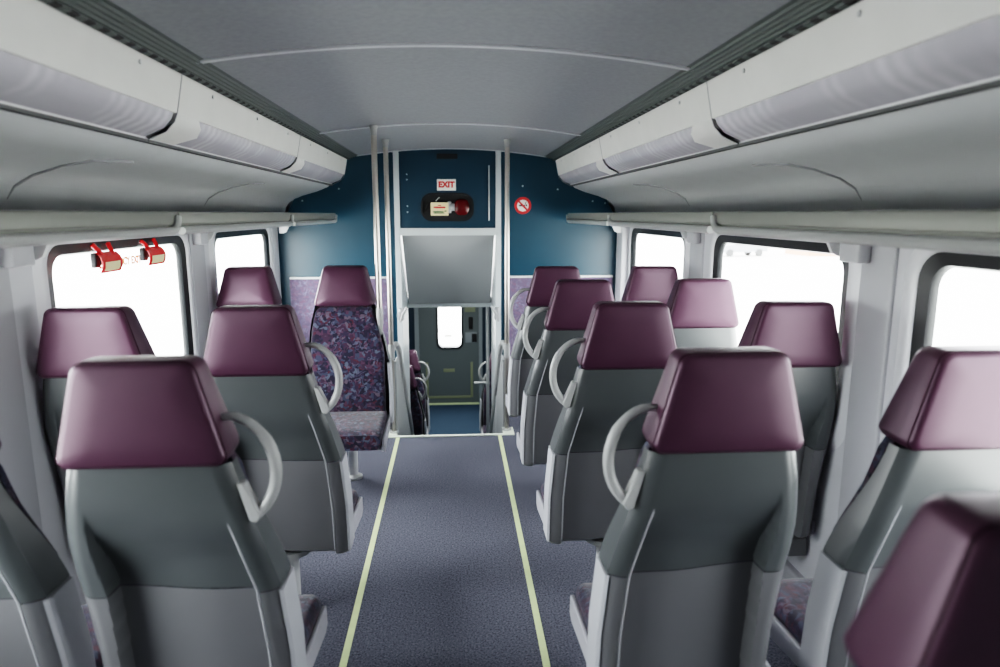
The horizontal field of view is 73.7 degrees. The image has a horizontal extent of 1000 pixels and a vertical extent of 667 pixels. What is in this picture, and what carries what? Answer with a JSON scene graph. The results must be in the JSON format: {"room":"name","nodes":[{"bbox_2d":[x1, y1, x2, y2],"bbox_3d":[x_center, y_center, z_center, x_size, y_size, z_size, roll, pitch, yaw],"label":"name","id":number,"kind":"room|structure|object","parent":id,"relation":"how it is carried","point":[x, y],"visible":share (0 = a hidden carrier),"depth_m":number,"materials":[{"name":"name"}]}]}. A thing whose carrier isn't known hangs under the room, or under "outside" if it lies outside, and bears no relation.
{"room":"train carriage","nodes":[
{"label":"train carriage","id":0,"kind":"room"},
{"bbox_2d":[8,228,269,604],"bbox_3d":[-1.667,0.354,4.376,0.028,3.560,10.200,-1,10,-4],"label":"wall","id":1,"kind":"structure","parent":0,"point":[51,498],"depth_m":2.17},
{"bbox_2d":[0,268,42,531],"bbox_3d":[-1.493,0.376,2.040,0.024,1.340,0.170,-1,10,-4],"label":"pillar","id":2,"kind":"structure","parent":1,"relation":"attached to","point":[16,456],"depth_m":2.03,"materials":[{"name":"grey"}]},
{"bbox_2d":[0,245,49,267],"bbox_3d":[-1.319,-0.261,2.046,0.340,0.108,0.153,-1,10,-4],"label":"bracket","id":3,"kind":"object","parent":2,"relation":"attached to","point":[14,257],"visible":0.51,"depth_m":2.01,"materials":[{"name":"grey"}]},
{"bbox_2d":[0,441,103,666],"bbox_3d":[-1.224,0.515,1.635,0.466,1.010,0.550,-1,10,-4],"label":"passenger seat","id":4,"kind":"object","parent":1,"relation":"attached to","point":[44,622],"visible":0.88,"depth_m":1.48,"materials":[{"name":"grey plastic"}]},
{"bbox_2d":[0,464,57,603],"bbox_3d":[-1.227,0.561,1.516,0.411,0.620,0.136,-1,10,-4],"label":"cushion","id":5,"kind":"object","parent":4,"relation":"on","point":[42,557],"depth_m":1.45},
{"bbox_2d":[82,605,103,666],"bbox_3d":[-1.237,0.862,1.783,0.424,0.125,0.380,-1,10,-4],"label":"seat cushion","id":6,"kind":"object","parent":4,"relation":"on","point":[97,654],"depth_m":1.76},
{"bbox_2d":[7,159,132,198],"bbox_3d":[-1.274,-0.445,2.011,0.116,0.173,0.372,9,13,40],"label":"trim","id":7,"kind":"structure","parent":1,"relation":"attached to","point":[92,160],"depth_m":1.95,"materials":[{"name":"grey"}]},
{"bbox_2d":[36,305,154,496],"bbox_3d":[-1.294,0.371,2.439,0.466,1.010,0.550,-1,10,-4],"label":"passenger seat","id":8,"kind":"object","parent":1,"relation":"attached to","point":[70,335],"visible":0.12,"depth_m":2.10,"materials":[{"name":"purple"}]},
{"bbox_2d":[32,233,197,355],"bbox_3d":[-1.559,-0.047,2.840,0.040,0.800,1.320,-1,10,-4],"label":"window","id":9,"kind":"structure","parent":1,"relation":"in","point":[42,270],"depth_m":2.85,"materials":[{"name":"white"}]},
{"bbox_2d":[90,242,122,273],"bbox_3d":[-1.507,-0.291,2.547,0.053,0.114,0.156,-1,10,-4],"label":"hammer","id":10,"kind":"object","parent":9,"relation":"attached to","point":[111,260],"visible":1,"depth_m":2.52,"materials":[{"name":"red plastic"}]},
{"bbox_2d":[139,238,165,265],"bbox_3d":[-1.535,-0.361,2.940,0.053,0.114,0.166,-1,10,-4],"label":"hammer","id":11,"kind":"object","parent":9,"relation":"attached to","point":[156,254],"visible":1,"depth_m":2.91,"materials":[{"name":"red plastic"}]},
{"bbox_2d":[188,234,209,357],"bbox_3d":[-1.604,0.094,3.616,0.024,1.340,0.190,-1,10,-4],"label":"pillar","id":12,"kind":"structure","parent":1,"relation":"attached to","point":[197,252],"depth_m":3.54,"materials":[{"name":"grey"}]},
{"bbox_2d":[209,228,272,309],"bbox_3d":[-1.667,-0.322,4.377,0.040,0.800,1.290,-1,10,-4],"label":"window","id":13,"kind":"structure","parent":1,"relation":"in","point":[265,232],"depth_m":4.04,"materials":[{"name":"white"}]},
{"bbox_2d":[216,266,281,307],"bbox_3d":[-1.374,0.159,3.618,0.466,1.010,0.550,-1,10,-4],"label":"passenger seat","id":14,"kind":"object","parent":1,"relation":"attached to","point":[240,285],"visible":0.03,"depth_m":3.69,"materials":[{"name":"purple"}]},
{"bbox_2d":[270,227,281,304],"bbox_3d":[-1.734,-0.179,5.141,0.070,1.340,0.180,-1,10,-4],"label":"pillar","id":15,"kind":"structure","parent":1,"relation":"attached to","point":[273,231],"depth_m":5.06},
{"bbox_2d":[0,101,330,211],"bbox_3d":[-1.293,-0.476,2.139,0.443,0.274,6.048,-1,10,-4],"label":"cove","id":16,"kind":"object","parent":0,"point":[158,178],"visible":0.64,"depth_m":2.26,"materials":[{"name":"plastic"}]},
{"bbox_2d":[0,0,181,141],"bbox_3d":[-0.957,-0.535,1.214,0.134,0.200,1.599,-1,10,-4],"label":"ceiling light","id":17,"kind":"object","parent":16,"relation":"attached to","point":[51,61],"visible":0.95,"depth_m":1.50,"materials":[{"name":"grey"}]},
{"bbox_2d":[0,50,172,136],"bbox_3d":[-0.974,-0.504,1.296,0.103,0.082,1.412,-1,10,-4],"label":"diffuser","id":18,"kind":"object","parent":17,"relation":"attached to","point":[41,80],"depth_m":1.53,"materials":[{"name":"plastic"}]},
{"bbox_2d":[0,210,181,247],"bbox_3d":[-1.180,-0.221,1.395,0.422,0.074,1.532,-1,10,-4],"label":"wall rail","id":19,"kind":"object","parent":16,"relation":"attached to","point":[18,228],"visible":1,"depth_m":1.57,"materials":[{"name":"grey"}]},
{"bbox_2d":[0,225,170,234],"bbox_3d":[-1.192,-0.208,1.396,0.398,0.018,1.532,-1,10,-4],"label":"shelf","id":20,"kind":"object","parent":19,"relation":"attached to","point":[4,229],"depth_m":1.52,"materials":[{"name":"grey"}]},
{"bbox_2d":[143,75,300,172],"bbox_3d":[-1.066,-0.814,2.771,0.134,0.200,1.569,-1,10,-4],"label":"ceiling light","id":21,"kind":"object","parent":16,"relation":"attached to","point":[207,120],"visible":0.94,"depth_m":2.47,"materials":[{"name":"grey"}]},
{"bbox_2d":[176,122,294,169],"bbox_3d":[-1.084,-0.783,2.853,0.103,0.082,1.382,-1,10,-4],"label":"diffuser","id":22,"kind":"object","parent":21,"relation":"attached to","point":[225,139],"depth_m":2.65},
{"bbox_2d":[178,212,293,234],"bbox_3d":[-1.286,-0.491,2.907,0.422,0.074,1.532,-1,10,-4],"label":"luggage rack","id":23,"kind":"object","parent":16,"relation":"attached to","point":[192,222],"visible":0.75,"depth_m":2.64,"materials":[{"name":"grey"}]},
{"bbox_2d":[181,220,288,225],"bbox_3d":[-1.298,-0.479,2.908,0.398,0.018,1.532,-1,10,-4],"label":"shelf","id":24,"kind":"object","parent":23,"relation":"attached to","point":[184,222],"depth_m":2.62,"materials":[{"name":"grey"}]},
{"bbox_2d":[279,213,336,232],"bbox_3d":[-1.391,-0.712,4.357,0.428,0.150,1.392,-1,10,-4],"label":"luggage rack","id":25,"kind":"object","parent":16,"relation":"attached to","point":[300,219],"depth_m":4.27,"materials":[{"name":"grey"}]},
{"bbox_2d":[277,136,346,185],"bbox_3d":[-1.175,-1.090,4.314,0.134,0.200,1.573,-1,10,-4],"label":"ceiling light","id":26,"kind":"object","parent":16,"relation":"attached to","point":[314,161],"visible":0.97,"depth_m":4.12,"materials":[{"name":"grey"}]},
{"bbox_2d":[291,160,342,183],"bbox_3d":[-1.193,-1.060,4.396,0.103,0.082,1.386,-1,10,-4],"label":"diffuser","id":27,"kind":"object","parent":26,"relation":"attached to","point":[320,170],"depth_m":4.29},
{"bbox_2d":[401,236,410,407],"bbox_3d":[-0.819,0.389,5.766,0.030,2.600,0.700,-1,10,-4],"label":"wall","id":28,"kind":"structure","parent":0,"point":[404,280],"depth_m":5.70,"materials":[{"name":"grey"}]},
{"bbox_2d":[408,303,491,307],"bbox_3d":[-0.452,-0.256,6.007,0.767,0.035,0.050,-1,10,-4],"label":"lintel","id":29,"kind":"object","parent":28,"relation":"attached to","point":[429,305],"visible":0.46,"depth_m":5.98,"materials":[{"name":"grey"}]},
{"bbox_2d":[278,149,616,368],"bbox_3d":[-0.368,0.116,5.418,2.710,3.460,0.050,-1,10,-4],"label":"wall","id":30,"kind":"structure","parent":0,"point":[542,236],"depth_m":5.21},
{"bbox_2d":[290,279,388,345],"bbox_3d":[-1.252,0.064,5.311,0.775,1.000,0.022,-1,10,-4],"label":"trim","id":31,"kind":"structure","parent":30,"relation":"attached to","point":[303,292],"depth_m":5.23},
{"bbox_2d":[393,151,500,395],"bbox_3d":[-0.406,0.159,5.416,0.827,3.178,0.082,-1,10,-4],"label":"door frame","id":32,"kind":"structure","parent":30,"relation":"attached to","point":[399,232],"depth_m":5.21,"materials":[{"name":"grey"}]},
{"bbox_2d":[399,150,494,226],"bbox_3d":[-0.404,-1.119,5.157,0.735,0.583,0.018,-1,10,-4],"label":"wall panel","id":33,"kind":"object","parent":30,"relation":"attached to","point":[473,171],"visible":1,"depth_m":5.15,"materials":[{"name":"blue"}]},
{"bbox_2d":[421,193,473,220],"bbox_3d":[-0.409,-0.980,5.177,0.410,0.216,0.011,-1,10,-4],"label":"niche","id":34,"kind":"object","parent":33,"relation":"attached to","point":[452,197],"visible":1,"depth_m":5.18,"materials":[{"name":"black"}]},
{"bbox_2d":[425,197,468,214],"bbox_3d":[-0.408,-0.985,5.162,0.340,0.140,0.056,-1,10,-4],"label":"fire extinguisher","id":35,"kind":"object","parent":34,"relation":"in","point":[461,206],"visible":1,"depth_m":5.15,"materials":[{"name":"red"}]},
{"bbox_2d":[431,202,447,215],"bbox_3d":[-0.466,-0.960,5.145,0.136,0.100,0.008,-1,10,-4],"label":"card","id":36,"kind":"object","parent":35,"relation":"attached to","point":[437,208],"visible":1,"depth_m":5.14,"materials":[{"name":"beige"}]},
{"bbox_2d":[509,277,612,359],"bbox_3d":[0.477,0.043,5.429,0.860,1.000,0.022,-1,10,-4],"label":"trim","id":37,"kind":"structure","parent":30,"relation":"attached to","point":[515,284],"depth_m":5.34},
{"bbox_2d":[402,235,493,303],"bbox_3d":[-0.431,-0.542,5.647,0.727,0.665,0.700,-1,10,-4],"label":"panel","id":38,"kind":"object","parent":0,"point":[439,268],"visible":0.79,"depth_m":5.58,"materials":[{"name":"grey"}]},
{"bbox_2d":[408,307,490,384],"bbox_3d":[-0.649,0.043,9.514,2.710,1.960,0.060,-1,10,-4],"label":"wall","id":39,"kind":"structure","parent":0,"point":[410,310],"depth_m":9.47,"materials":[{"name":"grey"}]},
{"bbox_2d":[414,307,482,403],"bbox_3d":[-0.728,0.083,9.460,0.955,1.900,0.050,-1,10,-4],"label":"door frame","id":40,"kind":"structure","parent":39,"relation":"in","point":[416,314],"depth_m":9.43,"materials":[{"name":"grey"}]},
{"bbox_2d":[418,307,478,402],"bbox_3d":[-0.723,0.081,9.473,0.845,1.900,0.065,-1,10,-4],"label":"door","id":41,"kind":"structure","parent":40,"relation":"attached to","point":[453,375],"depth_m":9.52,"materials":[{"name":"grey"}]},
{"bbox_2d":[464,307,476,342],"bbox_3d":[-0.412,-0.119,9.424,0.175,0.510,0.030,-1,10,-4],"label":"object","id":42,"kind":"object","parent":41,"relation":"attached to","point":[470,337],"visible":1,"depth_m":9.45,"materials":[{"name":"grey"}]},
{"bbox_2d":[110,0,790,155],"bbox_3d":[-0.157,-0.868,2.150,1.470,0.079,6.050,-1,10,-4],"label":"ceiling","id":43,"kind":"structure","parent":0,"point":[328,90],"depth_m":2.04,"materials":[{"name":"plastic"}]},
{"bbox_2d":[39,0,356,159],"bbox_3d":[-0.911,-0.808,2.105,0.090,0.040,6.045,-1,10,-4],"label":"ceiling vent","id":44,"kind":"object","parent":43,"relation":"in","point":[106,17],"visible":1,"depth_m":1.82,"materials":[{"name":"grey"}]},
{"bbox_2d":[197,43,689,70],"bbox_3d":[-0.145,-0.828,1.980,1.470,0.071,0.024,-1,10,-4],"label":"trim","id":45,"kind":"structure","parent":43,"relation":"attached to","point":[386,45],"depth_m":1.97,"materials":[{"name":"grey"}]},
{"bbox_2d":[319,123,582,136],"bbox_3d":[-0.266,-1.136,3.699,1.470,0.071,0.024,-1,10,-4],"label":"trim","id":46,"kind":"structure","parent":43,"relation":"attached to","point":[413,123],"depth_m":3.69,"materials":[{"name":"grey"}]},
{"bbox_2d":[545,0,861,160],"bbox_3d":[0.596,-0.827,2.208,0.090,0.040,6.045,-1,10,-4],"label":"ceiling vent","id":47,"kind":"object","parent":43,"relation":"in","point":[794,17],"visible":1,"depth_m":1.82,"materials":[{"name":"grey"}]},
{"bbox_2d":[428,404,480,434],"bbox_3d":[-0.476,1.488,7.234,2.710,0.080,4.950,-1,10,-4],"label":"floor","id":48,"kind":"structure","parent":0,"point":[463,418],"depth_m":8.90,"materials":[{"name":"blue carpet"}]},
{"bbox_2d":[410,365,426,434],"bbox_3d":[-0.954,0.955,6.550,0.473,1.210,0.550,-1,10,-4],"label":"passenger seat","id":49,"kind":"object","parent":48,"relation":"on","point":[418,416],"visible":0.27,"depth_m":6.64,"materials":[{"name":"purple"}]},
{"bbox_2d":[410,389,422,434],"bbox_3d":[-0.978,0.859,6.659,0.411,0.620,0.136,-1,10,-4],"label":"cushion","id":50,"kind":"object","parent":49,"relation":"on","point":[417,414],"depth_m":6.63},
{"bbox_2d":[409,350,429,434],"bbox_3d":[-1.006,0.823,7.287,0.473,1.210,0.550,-1,10,-4],"label":"passenger seat","id":51,"kind":"object","parent":48,"relation":"on","point":[414,361],"visible":0.21,"depth_m":7.38,"materials":[{"name":"grey"}]},
{"bbox_2d":[414,371,425,417],"bbox_3d":[-1.030,0.727,7.396,0.411,0.620,0.136,-1,10,-4],"label":"cushion","id":52,"kind":"object","parent":51,"relation":"on","point":[421,388],"depth_m":7.38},
{"bbox_2d":[474,307,489,433],"bbox_3d":[-0.171,0.652,6.368,0.150,1.870,0.032,-1,10,-4],"label":"pole","id":53,"kind":"object","parent":48,"relation":"on","point":[487,382],"visible":0.63,"depth_m":6.32,"materials":[{"name":"silver metal"}]},
{"bbox_2d":[478,354,491,433],"bbox_3d":[0.010,0.819,7.307,0.473,1.210,0.550,-1,10,-4],"label":"passenger seat","id":54,"kind":"object","parent":48,"relation":"on","point":[482,413],"visible":0.18,"depth_m":7.38,"materials":[{"name":"grey"}]},
{"bbox_2d":[483,371,491,424],"bbox_3d":[0.016,0.723,7.418,0.411,0.620,0.136,-1,10,-4],"label":"cushion","id":55,"kind":"object","parent":54,"relation":"on","point":[484,389],"depth_m":7.37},
{"bbox_3d":[-0.392,1.278,5.344,0.855,1.000,1.300,-1,10,-4],"label":"trim","id":56,"kind":"structure","parent":48,"relation":"on","visible":0},
{"bbox_2d":[394,341,413,435],"bbox_3d":[-0.772,0.798,5.395,0.068,1.726,1.414,-1,10,-4],"label":"stair handrail","id":57,"kind":"object","parent":56,"relation":"attached to","point":[404,422],"visible":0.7,"depth_m":4.99,"materials":[{"name":"grey"}]},
{"bbox_2d":[489,340,503,433],"bbox_3d":[-0.019,0.789,5.447,0.068,1.726,1.414,-1,10,-4],"label":"stair handrail","id":58,"kind":"object","parent":56,"relation":"attached to","point":[497,417],"visible":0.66,"depth_m":5.05,"materials":[{"name":"grey"}]},
{"bbox_2d":[491,235,495,421],"bbox_3d":[-0.040,0.380,5.819,0.030,2.600,0.700,-1,10,-4],"label":"wall","id":59,"kind":"structure","parent":0,"point":[493,283],"depth_m":5.74,"materials":[{"name":"grey"}]},
{"bbox_2d":[299,403,797,666],"bbox_3d":[-0.157,1.116,2.506,2.710,0.080,6.050,-1,10,-4],"label":"floor","id":60,"kind":"structure","parent":0,"point":[446,585],"depth_m":2.88,"materials":[{"name":"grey carpet"}]},
{"bbox_2d":[56,355,327,666],"bbox_3d":[-0.720,0.605,1.697,0.473,1.210,0.550,-1,10,-4],"label":"passenger seat","id":61,"kind":"object","parent":60,"relation":"on","point":[178,561],"visible":1,"depth_m":1.43,"materials":[{"name":"grey plastic"}]},
{"bbox_2d":[107,451,279,597],"bbox_3d":[-0.727,0.554,1.560,0.411,0.620,0.136,-1,10,-4],"label":"cushion","id":62,"kind":"object","parent":61,"relation":"on","point":[131,572],"depth_m":1.49,"materials":[{"name":"plastic"}]},
{"bbox_2d":[299,594,320,647],"bbox_3d":[-0.737,0.854,1.827,0.424,0.125,0.380,-1,10,-4],"label":"seat cushion","id":63,"kind":"object","parent":61,"relation":"on","point":[310,604],"depth_m":1.90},
{"bbox_2d":[203,305,362,594],"bbox_3d":[-0.772,0.466,2.473,0.473,1.210,0.550,-1,10,-4],"label":"passenger seat","id":64,"kind":"object","parent":60,"relation":"on","point":[259,359],"visible":0.72,"depth_m":2.21,"materials":[{"name":"grey"}]},
{"bbox_2d":[248,370,338,462],"bbox_3d":[-0.778,0.415,2.336,0.411,0.620,0.136,-1,10,-4],"label":"cushion","id":65,"kind":"object","parent":64,"relation":"on","point":[290,450],"depth_m":2.27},
{"bbox_2d":[309,265,393,480],"bbox_3d":[-0.841,0.249,3.682,0.466,1.210,0.550,-1,10,-4],"label":"passenger seat","id":66,"kind":"object","parent":60,"relation":"on","point":[344,322],"visible":0.88,"depth_m":3.75,"materials":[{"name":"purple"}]},
{"bbox_2d":[311,306,385,411],"bbox_3d":[-0.861,0.154,3.792,0.411,0.620,0.136,-1,10,-4],"label":"cushion","id":67,"kind":"object","parent":66,"relation":"on","point":[351,333],"depth_m":3.76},
{"bbox_2d":[330,410,387,450],"bbox_3d":[-0.842,0.528,3.645,0.424,0.125,0.380,-1,10,-4],"label":"seat cushion","id":68,"kind":"object","parent":66,"relation":"on","point":[359,430],"depth_m":3.54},
{"bbox_2d":[369,125,382,335],"bbox_3d":[-0.704,-0.531,3.722,0.088,1.211,0.051,-3,10,-14],"label":"pole","id":69,"kind":"object","parent":66,"relation":"attached to","point":[373,128],"visible":0.9,"depth_m":3.70,"materials":[{"name":"grey metal"}]},
{"bbox_2d":[339,437,399,666],"bbox_3d":[-0.513,1.159,2.020,0.033,0.001,5.130,-1,10,-4],"label":"strip","id":70,"kind":"object","parent":60,"relation":"on","point":[346,651],"visible":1,"depth_m":2.85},
{"bbox_2d":[388,433,514,437],"bbox_3d":[-0.347,0.715,4.582,0.895,0.036,0.030,-1,10,-4],"label":"trim","id":71,"kind":"structure","parent":60,"relation":"attached to","point":[490,434],"depth_m":4.57,"materials":[{"name":"white"}]},
{"bbox_2d":[389,427,513,435],"bbox_3d":[-0.352,0.696,4.658,0.895,0.028,0.128,-1,10,-4],"label":"plates","id":72,"kind":"object","parent":60,"relation":"on","point":[511,430],"visible":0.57,"depth_m":4.63,"materials":[{"name":"white"}]},
{"bbox_2d":[381,139,398,433],"bbox_3d":[-0.737,-0.281,4.460,0.064,1.963,0.064,-1,10,-4],"label":"pole","id":73,"kind":"object","parent":72,"relation":"on","point":[391,346],"visible":0.96,"depth_m":4.42,"materials":[{"name":"grey metal"}]},
{"bbox_2d":[502,139,510,430],"bbox_3d":[0.047,-0.293,4.513,0.064,1.969,0.064,-1,10,-4],"label":"pole","id":74,"kind":"object","parent":72,"relation":"on","point":[506,427],"visible":1,"depth_m":4.49,"materials":[{"name":"grey metal"}]},
{"bbox_2d":[498,435,550,666],"bbox_3d":[0.170,1.151,2.066,0.037,0.001,5.130,-1,10,-4],"label":"strip","id":75,"kind":"object","parent":60,"relation":"on","point":[540,635],"visible":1,"depth_m":2.85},
{"bbox_2d":[506,266,580,416],"bbox_3d":[0.269,0.176,4.093,0.473,1.210,0.550,-1,10,-4],"label":"passenger seat","id":76,"kind":"object","parent":60,"relation":"on","point":[544,278],"visible":0.31,"depth_m":3.80,"materials":[{"name":"grey"}]},
{"bbox_2d":[517,279,614,465],"bbox_3d":[0.323,0.314,3.322,0.473,1.210,0.550,-1,10,-4],"label":"passenger seat","id":77,"kind":"object","parent":60,"relation":"on","point":[572,301],"visible":0.35,"depth_m":3.03,"materials":[{"name":"grey"}]},
{"bbox_2d":[536,301,676,554],"bbox_3d":[0.389,0.449,2.567,0.473,1.210,0.550,-1,10,-4],"label":"passenger seat","id":78,"kind":"object","parent":60,"relation":"on","point":[626,347],"visible":0.6,"depth_m":2.29,"materials":[{"name":"grey"}]},
{"bbox_2d":[556,366,638,454],"bbox_3d":[0.413,0.397,2.432,0.411,0.620,0.136,-1,10,-4],"label":"cushion","id":79,"kind":"object","parent":78,"relation":"on","point":[584,442],"depth_m":2.35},
{"bbox_2d":[570,346,803,666],"bbox_3d":[0.450,0.590,1.782,0.473,1.210,0.550,-1,10,-4],"label":"passenger seat","id":80,"kind":"object","parent":60,"relation":"on","point":[691,559],"visible":1,"depth_m":1.52,"materials":[{"name":"grey plastic"}]},
{"bbox_2d":[576,583,592,631],"bbox_3d":[0.455,0.839,1.913,0.424,0.125,0.380,-1,10,-4],"label":"seat cushion","id":81,"kind":"object","parent":80,"relation":"on","point":[583,591],"depth_m":1.96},
{"bbox_2d":[608,441,764,577],"bbox_3d":[0.474,0.538,1.647,0.411,0.620,0.136,-1,10,-4],"label":"cushion","id":82,"kind":"object","parent":80,"relation":"on","point":[738,552],"depth_m":1.57,"materials":[{"name":"plastic"}]},
{"bbox_2d":[843,492,999,666],"bbox_3d":[0.525,0.729,1.004,0.466,1.210,0.550,-1,10,-4],"label":"passenger seat","id":83,"kind":"object","parent":60,"relation":"on","point":[935,600],"visible":1,"depth_m":0.67,"materials":[{"name":"purple leather"}]},
{"bbox_2d":[570,76,999,212],"bbox_3d":[0.979,-0.504,2.294,0.443,0.274,6.048,-1,10,-4],"label":"cove","id":84,"kind":"object","parent":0,"point":[945,154],"visible":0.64,"depth_m":1.88,"materials":[{"name":"plastic"}]},
{"bbox_2d":[555,138,618,185],"bbox_3d":[0.551,-1.111,4.432,0.134,0.200,1.573,-1,10,-4],"label":"ceiling light","id":85,"kind":"object","parent":84,"relation":"attached to","point":[585,163],"visible":0.95,"depth_m":4.24,"materials":[{"name":"grey"}]},
{"bbox_2d":[559,162,609,183],"bbox_3d":[0.558,-1.081,4.516,0.103,0.082,1.386,-1,10,-4],"label":"diffuser","id":86,"kind":"object","parent":85,"relation":"attached to","point":[577,172],"depth_m":4.41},
{"bbox_2d":[566,213,608,225],"bbox_3d":[0.765,-0.776,4.497,0.422,0.074,1.392,-1,10,-4],"label":"luggage rack","id":87,"kind":"object","parent":84,"relation":"attached to","point":[580,218],"visible":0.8,"depth_m":4.34,"materials":[{"name":"grey"}]},
{"bbox_2d":[607,212,713,232],"bbox_3d":[0.867,-0.518,3.054,0.422,0.074,1.532,-1,10,-4],"label":"luggage rack","id":88,"kind":"object","parent":84,"relation":"attached to","point":[698,222],"visible":0.79,"depth_m":2.77,"materials":[{"name":"grey"}]},
{"bbox_2d":[612,220,710,225],"bbox_3d":[0.879,-0.506,3.057,0.398,0.018,1.532,-1,10,-4],"label":"shelf","id":89,"kind":"object","parent":88,"relation":"attached to","point":[658,222],"depth_m":2.76,"materials":[{"name":"grey"}]},
{"bbox_2d":[599,82,739,174],"bbox_3d":[0.660,-0.835,2.888,0.134,0.200,1.569,-1,10,-4],"label":"ceiling light","id":90,"kind":"object","parent":84,"relation":"attached to","point":[683,125],"visible":0.92,"depth_m":2.59,"materials":[{"name":"grey"}]},
{"bbox_2d":[605,127,712,171],"bbox_3d":[0.667,-0.805,2.972,0.103,0.082,1.382,-1,10,-4],"label":"diffuser","id":91,"kind":"object","parent":90,"relation":"attached to","point":[666,143],"depth_m":2.78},
{"bbox_2d":[706,0,999,146],"bbox_3d":[0.769,-0.556,1.332,0.134,0.200,1.599,-1,10,-4],"label":"ceiling light","id":92,"kind":"object","parent":84,"relation":"attached to","point":[869,54],"visible":0.96,"depth_m":1.36,"materials":[{"name":"grey"}]},
{"bbox_2d":[710,209,999,255],"bbox_3d":[0.974,-0.247,1.542,0.422,0.074,1.532,-1,10,-4],"label":"wall rail","id":93,"kind":"object","parent":84,"relation":"attached to","point":[975,231],"visible":1,"depth_m":1.38,"materials":[{"name":"grey"}]},
{"bbox_2d":[719,224,999,238],"bbox_3d":[0.985,-0.235,1.545,0.398,0.018,1.532,-1,10,-4],"label":"shelf","id":94,"kind":"object","parent":93,"relation":"attached to","point":[940,230],"depth_m":1.33,"materials":[{"name":"grey"}]},
{"bbox_2d":[630,227,999,577],"bbox_3d":[1.065,0.320,4.562,0.028,3.560,10.200,-1,10,-4],"label":"wall","id":95,"kind":"structure","parent":0,"point":[825,514],"depth_m":2.42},
{"bbox_2d":[615,227,629,300],"bbox_3d":[0.969,-0.212,5.326,0.070,1.340,0.180,-1,10,-4],"label":"pillar","id":96,"kind":"structure","parent":95,"relation":"attached to","point":[622,247],"depth_m":5.19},
{"bbox_2d":[621,266,678,303],"bbox_3d":[0.829,0.072,4.104,0.466,1.010,0.550,-1,10,-4],"label":"passenger seat","id":97,"kind":"object","parent":95,"relation":"attached to","point":[644,283],"visible":0.03,"depth_m":3.77,"materials":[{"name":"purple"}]},
{"bbox_2d":[628,228,689,277],"bbox_3d":[1.050,-0.350,4.533,0.040,0.800,1.350,-1,10,-4],"label":"window","id":98,"kind":"structure","parent":95,"relation":"in","point":[633,234],"depth_m":4.54,"materials":[{"name":"white"}]},
{"bbox_2d":[689,233,704,277],"bbox_3d":[1.099,0.061,3.800,0.024,1.340,0.190,-1,10,-4],"label":"pillar","id":99,"kind":"structure","parent":95,"relation":"attached to","point":[696,249],"depth_m":3.68,"materials":[{"name":"grey"}]},
{"bbox_2d":[666,278,738,347],"bbox_3d":[0.882,0.206,3.358,0.466,1.010,0.550,-1,10,-4],"label":"passenger seat","id":100,"kind":"object","parent":95,"relation":"attached to","point":[703,311],"visible":0.14,"depth_m":3.03,"materials":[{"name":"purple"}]},
{"bbox_2d":[708,232,861,449],"bbox_3d":[1.164,-0.061,2.922,0.040,0.800,1.350,-1,10,-4],"label":"window","id":101,"kind":"structure","parent":95,"relation":"in","point":[850,286],"depth_m":2.34,"materials":[{"name":"white"}]},
{"bbox_2d":[737,300,841,555],"bbox_3d":[0.952,0.347,2.573,0.466,1.010,0.550,-1,10,-4],"label":"passenger seat","id":102,"kind":"object","parent":95,"relation":"attached to","point":[806,331],"visible":0.28,"depth_m":2.28,"materials":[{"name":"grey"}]},
{"bbox_2d":[782,560,804,578],"bbox_3d":[1.194,1.011,2.582,0.060,0.101,6.050,-1,10,-4],"label":"baseboard","id":103,"kind":"structure","parent":95,"relation":"attached to","point":[790,572],"depth_m":2.67,"materials":[{"name":"grey"}]},
{"bbox_2d":[752,163,861,200],"bbox_3d":[0.978,-0.473,2.164,0.372,0.173,0.116,9,13,40],"label":"trim","id":104,"kind":"structure","parent":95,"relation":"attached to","point":[778,164],"depth_m":2.10,"materials":[{"name":"grey"}]},
{"bbox_2d":[837,246,899,520],"bbox_3d":[1.211,0.343,2.224,0.024,1.340,0.170,-1,10,-4],"label":"pillar","id":105,"kind":"structure","parent":95,"relation":"attached to","point":[878,277],"depth_m":2.17,"materials":[{"name":"grey"}]},
{"bbox_2d":[826,242,871,263],"bbox_3d":[1.022,-0.290,2.206,0.340,0.108,0.153,-1,10,-4],"label":"bracket","id":106,"kind":"object","parent":105,"relation":"attached to","point":[860,254],"visible":0.52,"depth_m":2.18,"materials":[{"name":"grey"}]},
{"bbox_2d":[770,345,999,666],"bbox_3d":[1.018,0.488,1.783,0.466,1.010,0.550,-1,10,-4],"label":"passenger seat","id":107,"kind":"object","parent":95,"relation":"attached to","point":[940,426],"visible":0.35,"depth_m":1.51,"materials":[{"name":"grey plastic"}]},
{"bbox_2d":[774,578,813,643],"bbox_3d":[1.019,0.835,1.932,0.424,0.125,0.380,-1,10,-4],"label":"seat cushion","id":108,"kind":"object","parent":107,"relation":"on","point":[793,595],"depth_m":1.92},
{"bbox_2d":[833,436,909,572],"bbox_3d":[1.038,0.535,1.665,0.411,0.620,0.136,-1,10,-4],"label":"cushion","id":109,"kind":"object","parent":107,"relation":"on","point":[846,531],"depth_m":1.57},
{"bbox_2d":[891,249,999,398],"bbox_3d":[1.274,0.217,1.366,0.040,0.800,1.420,-1,10,-4],"label":"window","id":110,"kind":"structure","parent":95,"relation":"in","point":[925,269],"depth_m":1.93,"materials":[{"name":"white"}]},
{"label":"outside","id":111,"kind":"structure","parent":0,"visible":0},
{"bbox_2d":[52,234,999,354],"bbox_3d":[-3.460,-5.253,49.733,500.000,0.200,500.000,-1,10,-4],"label":"windows","id":112,"kind":"structure","parent":111,"point":[968,305],"depth_m":33.17,"materials":[{"name":"glass"}]},
{"bbox_2d":[723,244,767,256],"bbox_3d":[20.137,-7.237,56.132,4.300,1.450,1.800,-2,10,-12],"label":"parked car","id":113,"kind":"object","parent":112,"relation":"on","point":[730,249],"visible":0.6,"depth_m":55.35,"materials":[{"name":"silver metal"}]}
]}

